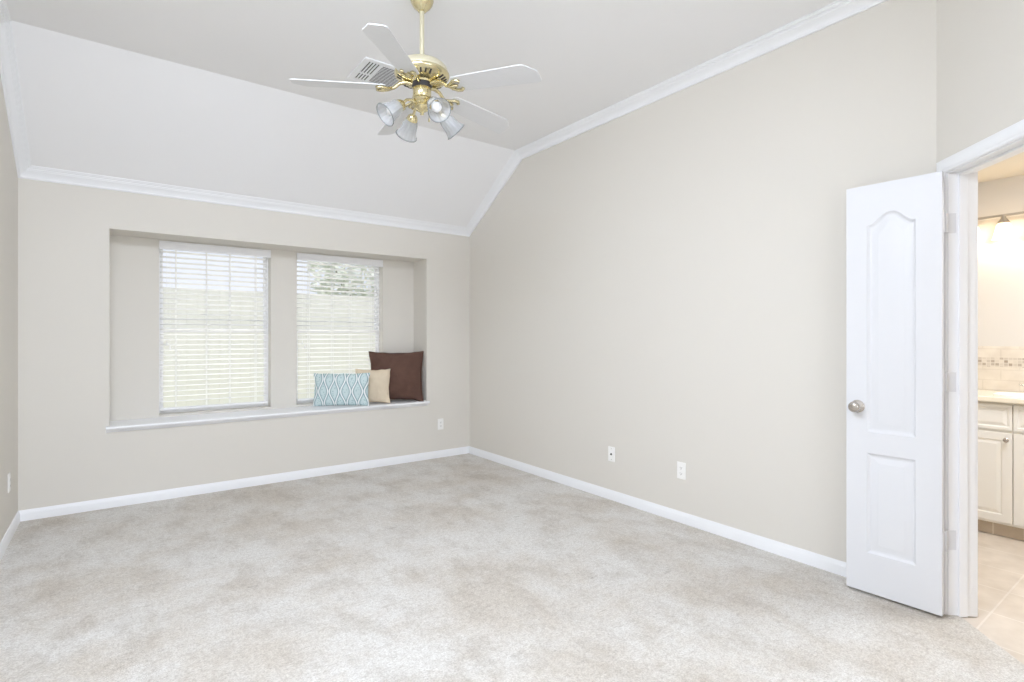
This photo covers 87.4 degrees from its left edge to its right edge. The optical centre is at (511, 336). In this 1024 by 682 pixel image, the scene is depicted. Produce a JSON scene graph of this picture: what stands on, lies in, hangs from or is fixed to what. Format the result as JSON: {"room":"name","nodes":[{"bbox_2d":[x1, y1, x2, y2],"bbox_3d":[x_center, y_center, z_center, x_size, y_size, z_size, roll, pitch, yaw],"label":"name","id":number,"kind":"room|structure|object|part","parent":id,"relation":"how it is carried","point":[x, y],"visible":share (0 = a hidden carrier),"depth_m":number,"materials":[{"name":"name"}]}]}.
{"room":"empty bedroom","nodes":[
{"label":"empty bedroom","id":0,"kind":"room"},
{"bbox_2d":[0,74,17,541],"bbox_3d":[-1.248,-0.247,0.675,0.120,3.274,7.772,0,0,-37],"label":"wall","id":1,"kind":"structure","parent":0,"point":[8,172],"depth_m":3.40,"materials":[{"name":"white paint"}]},
{"bbox_2d":[8,472,10,492],"bbox_3d":[-3.193,0.928,3.405,0.008,0.117,0.070,0,0,-37],"label":"wall outlet","id":2,"kind":"object","parent":1,"relation":"attached to","point":[9,474],"visible":1,"depth_m":3.40,"materials":[{"name":"white plastic"}]},
{"bbox_2d":[0,511,19,560],"bbox_3d":[-1.159,1.252,0.667,0.014,0.075,7.652,0,0,-37],"label":"baseboard","id":3,"kind":"structure","parent":1,"relation":"attached to","point":[5,541],"depth_m":3.35,"materials":[{"name":"white wood"}]},
{"bbox_2d":[0,0,30,177],"bbox_3d":[-1.134,-1.444,0.685,0.074,0.679,7.652,0,0,-37],"label":"crown molding","id":4,"kind":"structure","parent":1,"relation":"attached to","point":[9,72],"depth_m":3.30,"materials":[{"name":"white wood"}]},
{"bbox_2d":[18,178,468,510],"bbox_3d":[-2.096,-0.035,5.024,3.940,2.850,0.464,0,0,-37],"label":"wall","id":5,"kind":"structure","parent":0,"point":[88,257],"depth_m":4.39,"materials":[{"name":"white paint"}]},
{"bbox_2d":[159,249,267,413],"bbox_3d":[-2.675,-0.073,4.841,0.872,1.462,0.068,0,0,-37],"label":"window","id":6,"kind":"structure","parent":5,"relation":"in","point":[161,254],"depth_m":4.80,"materials":[{"name":"white plastic"}]},
{"bbox_3d":[-2.686,-0.412,4.856,0.840,0.751,0.024,0,0,-37],"label":"sash","id":7,"kind":"part","parent":6,"relation":"part of","materials":[{"name":"glass"}]},
{"bbox_3d":[-2.666,0.284,4.829,0.840,0.715,0.038,0,0,-37],"label":"sash","id":8,"kind":"part","parent":6,"relation":"part of","materials":[{"name":"white plastic"}]},
{"bbox_2d":[159,240,270,410],"bbox_3d":[-2.618,-0.088,4.764,0.868,1.425,0.086,0,0,-37],"label":"window blind","id":9,"kind":"object","parent":6,"relation":"attached to","point":[167,245],"visible":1,"depth_m":4.75,"materials":[{"name":"white plastic"}]},
{"bbox_3d":[-2.633,0.615,4.772,0.836,0.018,0.050,0,0,-37],"label":"rail","id":10,"kind":"part","parent":9,"relation":"part of","materials":[{"name":"white plastic"}]},
{"bbox_2d":[19,446,468,521],"bbox_3d":[-1.953,1.252,4.832,3.700,0.075,0.014,0,0,-37],"label":"baseboard","id":11,"kind":"structure","parent":5,"relation":"attached to","point":[78,507],"depth_m":4.47,"materials":[{"name":"white wood"}]},
{"bbox_2d":[20,165,468,236],"bbox_3d":[-1.942,-1.149,4.817,3.700,0.090,0.052,0,0,-37],"label":"crown molding","id":12,"kind":"structure","parent":5,"relation":"attached to","point":[38,173],"depth_m":4.47,"materials":[{"name":"white wood"}]},
{"bbox_2d":[106,399,429,432],"bbox_3d":[-2.091,0.700,4.995,2.696,0.047,0.517,0,0,-37],"label":"window sill","id":13,"kind":"structure","parent":5,"relation":"attached to","point":[212,418],"depth_m":4.64,"materials":[{"name":"white wood"}]},
{"bbox_2d":[313,373,369,405],"bbox_3d":[-1.657,0.514,5.217,0.540,0.320,0.145,0,0,-6],"label":"cushion","id":14,"kind":"object","parent":13,"relation":"on","point":[330,389],"visible":1,"depth_m":5.17,"materials":[{"name":"teal fabric"}]},
{"bbox_2d":[355,369,389,402],"bbox_3d":[-1.403,0.500,5.404,0.350,0.349,0.140,0,0,-5],"label":"cushion","id":15,"kind":"object","parent":13,"relation":"on","point":[378,386],"visible":0.68,"depth_m":5.37,"materials":[{"name":"beige fabric"}]},
{"bbox_2d":[369,351,423,400],"bbox_3d":[-1.204,0.422,5.583,0.567,0.537,0.197,0,0,-8],"label":"cushion","id":16,"kind":"object","parent":13,"relation":"on","point":[405,382],"visible":0.66,"depth_m":5.54,"materials":[{"name":"brown fabric"}]},
{"bbox_2d":[297,267,378,403],"bbox_3d":[-1.788,-0.073,5.499,0.872,1.462,0.068,0,0,-37],"label":"window","id":17,"kind":"structure","parent":5,"relation":"in","point":[375,270],"depth_m":5.68,"materials":[{"name":"white plastic"}]},
{"bbox_3d":[-1.799,-0.412,5.514,0.840,0.751,0.024,0,0,-37],"label":"sash","id":18,"kind":"part","parent":17,"relation":"part of","materials":[{"name":"glass"}]},
{"bbox_3d":[-1.779,0.284,5.487,0.840,0.715,0.038,0,0,-37],"label":"sash","id":19,"kind":"part","parent":17,"relation":"part of","materials":[{"name":"white plastic"}]},
{"bbox_2d":[297,253,382,400],"bbox_3d":[-1.731,-0.088,5.422,0.868,1.425,0.086,0,0,-37],"label":"window blind","id":20,"kind":"object","parent":17,"relation":"attached to","point":[300,256],"visible":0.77,"depth_m":5.39,"materials":[{"name":"white plastic"}]},
{"bbox_3d":[-2.026,-0.350,5.180,0.002,0.787,0.004,0,0,-37],"label":"pull cord","id":21,"kind":"part","parent":20,"relation":"part of","materials":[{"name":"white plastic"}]},
{"bbox_3d":[-1.746,0.615,5.429,0.836,0.018,0.050,0,0,-37],"label":"rail","id":22,"kind":"part","parent":20,"relation":"part of","materials":[{"name":"white plastic"}]},
{"bbox_2d":[438,418,442,429],"bbox_3d":[-0.761,0.935,5.720,0.070,0.117,0.008,0,0,-37],"label":"wall outlet","id":23,"kind":"object","parent":5,"relation":"attached to","point":[440,421],"visible":1,"depth_m":5.72,"materials":[{"name":"white plastic"}]},
{"bbox_2d":[5,0,837,226],"bbox_3d":[0.322,-1.507,1.765,3.940,0.854,7.892,0,0,-37],"label":"ceiling","id":24,"kind":"structure","parent":0,"point":[197,94],"depth_m":3.54,"materials":[{"name":"white paint"}]},
{"bbox_2d":[347,57,402,91],"bbox_3d":[-0.893,-1.780,3.658,0.355,0.009,0.340,0,0,-37],"label":"ceiling vent","id":25,"kind":"object","parent":24,"relation":"in","point":[369,70],"visible":0.76,"depth_m":3.63,"materials":[{"name":"white metal"}]},
{"bbox_2d":[290,0,541,141],"bbox_3d":[-0.494,-1.432,2.886,1.252,0.704,1.206,0,0,-37],"label":"ceiling fan","id":26,"kind":"object","parent":24,"relation":"hanging from","point":[422,73],"visible":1,"depth_m":2.76,"materials":[{"name":"gold metal"}]},
{"bbox_3d":[-0.888,-1.291,2.759,0.463,0.050,0.137,0,0,-14],"label":"blade","id":27,"kind":"part","parent":26,"relation":"part of","materials":[{"name":"white wood"}]},
{"bbox_3d":[-0.548,-1.291,2.427,0.137,0.050,0.463,0,0,7],"label":"blade","id":28,"kind":"part","parent":26,"relation":"part of","materials":[{"name":"white wood"}]},
{"bbox_3d":[-0.607,-1.164,2.750,0.072,0.068,0.052,0,0,-37],"label":"bulb","id":29,"kind":"part","parent":26,"relation":"part of","materials":[{"name":"white glass"}]},
{"bbox_3d":[-0.675,-1.291,3.209,0.137,0.050,0.463,0,0,-31],"label":"blade","id":30,"kind":"part","parent":26,"relation":"part of","materials":[{"name":"white wood"}]},
{"bbox_3d":[-0.566,-1.164,2.970,0.052,0.068,0.072,0,0,-37],"label":"bulb","id":31,"kind":"part","parent":26,"relation":"part of","materials":[{"name":"white glass"}]},
{"bbox_3d":[-0.542,-1.219,2.795,0.090,0.053,0.015,0,0,-35],"label":"lamp arm","id":32,"kind":"part","parent":26,"relation":"part of","materials":[{"name":"gold metal"}]},
{"bbox_3d":[-0.387,-1.164,2.709,0.052,0.068,0.072,0,0,-37],"label":"bulb","id":33,"kind":"part","parent":26,"relation":"part of","materials":[{"name":"white glass"}]},
{"bbox_3d":[-0.346,-1.164,2.929,0.072,0.068,0.052,0,0,-37],"label":"bulb","id":34,"kind":"part","parent":26,"relation":"part of","materials":[{"name":"white glass"}]},
{"bbox_3d":[-0.184,-1.291,3.140,0.137,0.050,0.463,0,0,42],"label":"blade","id":35,"kind":"part","parent":26,"relation":"part of","materials":[{"name":"white wood"}]},
{"bbox_3d":[-0.089,-1.291,2.681,0.463,0.050,0.137,0,0,20],"label":"blade","id":36,"kind":"part","parent":26,"relation":"part of","materials":[{"name":"white wood"}]},
{"bbox_2d":[0,453,1023,681],"bbox_3d":[1.141,1.340,2.373,5.740,0.100,7.652,0,0,-37],"label":"floor","id":37,"kind":"structure","parent":0,"point":[468,567],"depth_m":2.65,"materials":[{"name":"carpet"}]},
{"bbox_2d":[978,401,1023,540],"bbox_3d":[3.556,0.858,3.322,0.568,0.865,2.600,0,0,-37],"label":"vanity cabinet","id":38,"kind":"object","parent":37,"relation":"on","point":[1000,425],"visible":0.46,"depth_m":3.46,"materials":[{"name":"white wood"}]},
{"bbox_3d":[3.066,0.519,3.570,0.018,0.162,0.398,0,0,-37],"label":"drawer","id":39,"kind":"part","parent":38,"relation":"part of","materials":[{"name":"white wood"}]},
{"bbox_3d":[3.066,0.906,3.570,0.018,0.577,0.398,0,0,-37],"label":"door","id":40,"kind":"part","parent":38,"relation":"part of","materials":[{"name":"white wood"}]},
{"bbox_2d":[978,390,1023,403],"bbox_3d":[3.551,0.402,3.319,0.558,0.044,2.600,0,0,-37],"label":"countertop","id":41,"kind":"structure","parent":38,"relation":"on","point":[983,395],"depth_m":3.48,"materials":[{"name":"beige stone"}]},
{"bbox_2d":[993,392,1023,397],"bbox_3d":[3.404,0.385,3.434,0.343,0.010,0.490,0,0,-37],"label":"basin","id":42,"kind":"object","parent":41,"relation":"in","point":[996,394],"depth_m":3.54,"materials":[{"name":"white ceramic"}]},
{"bbox_3d":[3.306,0.519,3.245,0.018,0.162,0.398,0,0,-37],"label":"drawer","id":43,"kind":"part","parent":38,"relation":"part of","materials":[{"name":"white wood"}]},
{"bbox_3d":[3.306,0.906,3.245,0.018,0.577,0.398,0,0,-37],"label":"door","id":44,"kind":"part","parent":38,"relation":"part of","materials":[{"name":"white wood"}]},
{"bbox_2d":[469,0,936,561],"bbox_3d":[0.792,-0.247,4.337,0.120,3.274,4.322,0,0,-37],"label":"wall","id":45,"kind":"structure","parent":0,"point":[661,283],"depth_m":3.56,"materials":[{"name":"white paint"}]},
{"bbox_2d":[608,446,614,461],"bbox_3d":[0.783,0.930,4.235,0.016,0.117,0.070,0,0,-37],"label":"wall jack","id":46,"kind":"object","parent":45,"relation":"attached to","point":[611,450],"visible":1,"depth_m":4.24,"materials":[{"name":"white plastic"}]},
{"bbox_2d":[469,446,845,576],"bbox_3d":[0.774,1.252,4.249,0.014,0.075,4.202,0,0,-37],"label":"baseboard","id":47,"kind":"structure","parent":45,"relation":"attached to","point":[835,566],"depth_m":3.66,"materials":[{"name":"white wood"}]},
{"bbox_2d":[466,0,888,236],"bbox_3d":[0.759,-1.444,4.219,0.074,0.679,4.232,0,0,-37],"label":"crown molding","id":48,"kind":"structure","parent":45,"relation":"attached to","point":[840,10],"depth_m":3.60,"materials":[{"name":"white wood"}]},
{"bbox_2d":[677,461,685,479],"bbox_3d":[1.173,0.930,3.715,0.008,0.117,0.070,0,0,-37],"label":"wall outlet","id":49,"kind":"object","parent":45,"relation":"attached to","point":[681,467],"visible":1,"depth_m":3.71,"materials":[{"name":"white plastic"}]},
{"bbox_2d":[937,0,1023,162],"bbox_3d":[2.008,-0.247,2.013,0.115,3.274,1.100,0,0,8],"label":"wall","id":50,"kind":"structure","parent":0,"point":[980,43],"depth_m":2.29,"materials":[{"name":"white paint"}]},
{"bbox_2d":[936,119,1023,616],"bbox_3d":[2.016,0.233,2.067,0.151,2.115,0.956,0,0,8],"label":"door frame","id":51,"kind":"structure","parent":50,"relation":"attached to","point":[961,181],"depth_m":2.47,"materials":[{"name":"white wood"}]},
{"bbox_2d":[846,171,955,615],"bbox_3d":[1.861,0.261,2.594,0.168,2.030,0.424,0,0,-39],"label":"door","id":52,"kind":"structure","parent":51,"relation":"attached to","point":[897,381],"depth_m":2.58,"materials":[{"name":"white paint"}]},
{"bbox_3d":[1.721,0.352,2.687,0.067,0.064,0.064,0,0,-39],"label":"knob","id":53,"kind":"part","parent":52,"relation":"part of","materials":[{"name":"silver metal"}]},
{"bbox_2d":[978,175,1023,391],"bbox_3d":[3.944,0.077,3.361,0.100,2.625,3.300,0,0,-37],"label":"wall","id":54,"kind":"structure","parent":0,"point":[1000,263],"depth_m":3.86,"materials":[{"name":"white paint"}]},
{"bbox_2d":[978,366,1023,391],"bbox_3d":[3.900,0.304,3.328,0.010,0.172,3.300,0,0,-37],"label":"wall tiles","id":55,"kind":"structure","parent":54,"relation":"attached to","point":[989,378],"depth_m":3.84,"materials":[{"name":"beige tile"}]},
{"bbox_2d":[978,211,1023,242],"bbox_3d":[3.578,-0.800,3.650,0.144,0.229,0.920,0,0,-37],"label":"vanity light","id":56,"kind":"object","parent":54,"relation":"attached to","point":[1003,231],"visible":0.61,"depth_m":3.77,"materials":[{"name":"white glass"}]},
{"bbox_3d":[3.368,-0.743,3.923,0.132,0.115,0.132,0,0,-37],"label":"lamp shade","id":57,"kind":"part","parent":56,"relation":"part of","materials":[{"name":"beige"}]},
{"bbox_3d":[3.471,-0.743,3.785,0.132,0.115,0.132,0,0,-37],"label":"lamp shade","id":58,"kind":"part","parent":56,"relation":"part of","materials":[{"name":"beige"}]},
{"bbox_2d":[978,346,1023,357],"bbox_3d":[3.900,0.112,3.328,0.010,0.081,3.300,0,0,-37],"label":"wall tiles","id":59,"kind":"object","parent":54,"relation":"attached to","point":[983,351],"depth_m":3.84,"materials":[{"name":"beige tile"}]},
{"bbox_2d":[978,357,1023,367],"bbox_3d":[3.899,0.185,3.328,0.011,0.066,3.300,0,0,-37],"label":"mosaic band","id":60,"kind":"object","parent":54,"relation":"attached to","point":[982,361],"depth_m":3.85,"materials":[{"name":"tile"}]},
{"bbox_2d":[978,152,1023,182],"bbox_3d":[2.849,-1.185,2.549,2.827,0.100,3.500,0,0,-37],"label":"ceiling","id":61,"kind":"structure","parent":0,"point":[1012,166],"depth_m":3.67,"materials":[{"name":"white paint"}]},
{"label":"outside","id":62,"kind":"structure","parent":0,"visible":0},
{"bbox_3d":[-7.377,1.565,16.660,36.000,0.250,24.448,0,0,-37],"label":"lawn","id":63,"kind":"structure","parent":62,"visible":0},
{"bbox_2d":[163,289,374,407],"bbox_3d":[-2.442,0.360,10.116,16.130,2.160,0.160,0,0,-37],"label":"fence","id":64,"kind":"object","parent":63,"relation":"on","point":[300,396],"visible":0.04,"depth_m":8.55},
{"bbox_2d":[308,261,373,296],"bbox_3d":[-3.208,-0.697,12.584,3.124,4.291,2.708,0,0,-37],"label":"tree","id":65,"kind":"object","parent":63,"relation":"on","point":[311,265],"visible":0.12,"depth_m":11.77,"materials":[{"name":"green plant"}]}
]}

